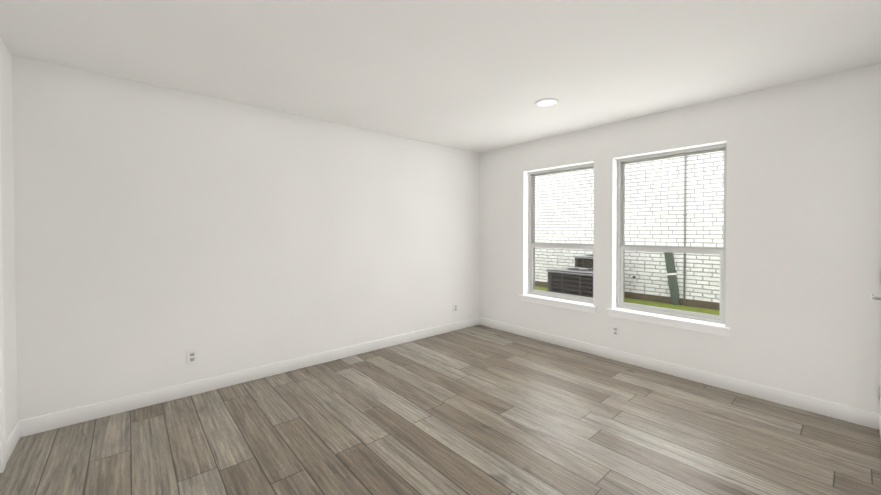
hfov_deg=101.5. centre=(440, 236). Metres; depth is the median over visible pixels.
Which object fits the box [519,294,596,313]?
sill
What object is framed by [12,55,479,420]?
wall
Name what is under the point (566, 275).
ac unit
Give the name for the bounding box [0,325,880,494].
floor
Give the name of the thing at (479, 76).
ceiling
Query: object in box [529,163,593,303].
window
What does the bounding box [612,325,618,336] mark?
electrical outlet
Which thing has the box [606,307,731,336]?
sill
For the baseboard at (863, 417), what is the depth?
3.07 m
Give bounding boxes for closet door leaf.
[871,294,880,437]
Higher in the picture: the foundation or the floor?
the foundation
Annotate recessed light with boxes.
[535,98,558,106]
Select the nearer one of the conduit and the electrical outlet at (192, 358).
the electrical outlet at (192, 358)
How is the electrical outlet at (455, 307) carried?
attached to the wall at (159, 231)
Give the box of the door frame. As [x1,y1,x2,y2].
[0,120,5,472]
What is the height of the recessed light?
0.013 m
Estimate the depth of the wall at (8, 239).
2.18 m
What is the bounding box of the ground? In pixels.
[535,286,719,314]
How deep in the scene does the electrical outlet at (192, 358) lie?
2.91 m
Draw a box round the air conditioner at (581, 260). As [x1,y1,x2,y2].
[574,255,592,267]
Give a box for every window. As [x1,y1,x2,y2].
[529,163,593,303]
[617,143,726,323]
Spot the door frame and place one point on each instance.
(2, 428)
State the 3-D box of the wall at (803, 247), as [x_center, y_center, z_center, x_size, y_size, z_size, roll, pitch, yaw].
[2.024,0.053,3.592,0.200,2.440,4.250,-1,1,-41]
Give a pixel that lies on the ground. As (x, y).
(681, 307)
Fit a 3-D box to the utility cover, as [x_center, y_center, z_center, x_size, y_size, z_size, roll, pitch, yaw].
[4.122,0.710,6.418,0.068,1.005,0.252,-1,1,-41]
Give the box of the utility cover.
[664,252,679,304]
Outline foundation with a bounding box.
[535,281,719,309]
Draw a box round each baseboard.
[6,421,19,463]
[17,317,479,437]
[480,317,879,429]
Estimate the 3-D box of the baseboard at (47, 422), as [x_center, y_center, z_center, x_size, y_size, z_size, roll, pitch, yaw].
[-1.075,1.216,3.723,4.330,0.110,0.014,-1,1,-41]
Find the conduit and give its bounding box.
[682,156,687,305]
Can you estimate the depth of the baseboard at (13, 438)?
2.16 m
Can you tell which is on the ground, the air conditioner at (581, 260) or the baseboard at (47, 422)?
the air conditioner at (581, 260)
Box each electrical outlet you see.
[187,349,197,364]
[454,303,457,312]
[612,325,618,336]
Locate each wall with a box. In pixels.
[0,38,16,439]
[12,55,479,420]
[479,63,880,412]
[535,151,723,302]
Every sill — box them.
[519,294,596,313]
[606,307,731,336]
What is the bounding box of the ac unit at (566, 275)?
[547,267,592,296]
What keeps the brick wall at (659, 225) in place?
on the foundation
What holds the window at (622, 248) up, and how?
in the wall at (803, 247)
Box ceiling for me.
[0,0,880,152]

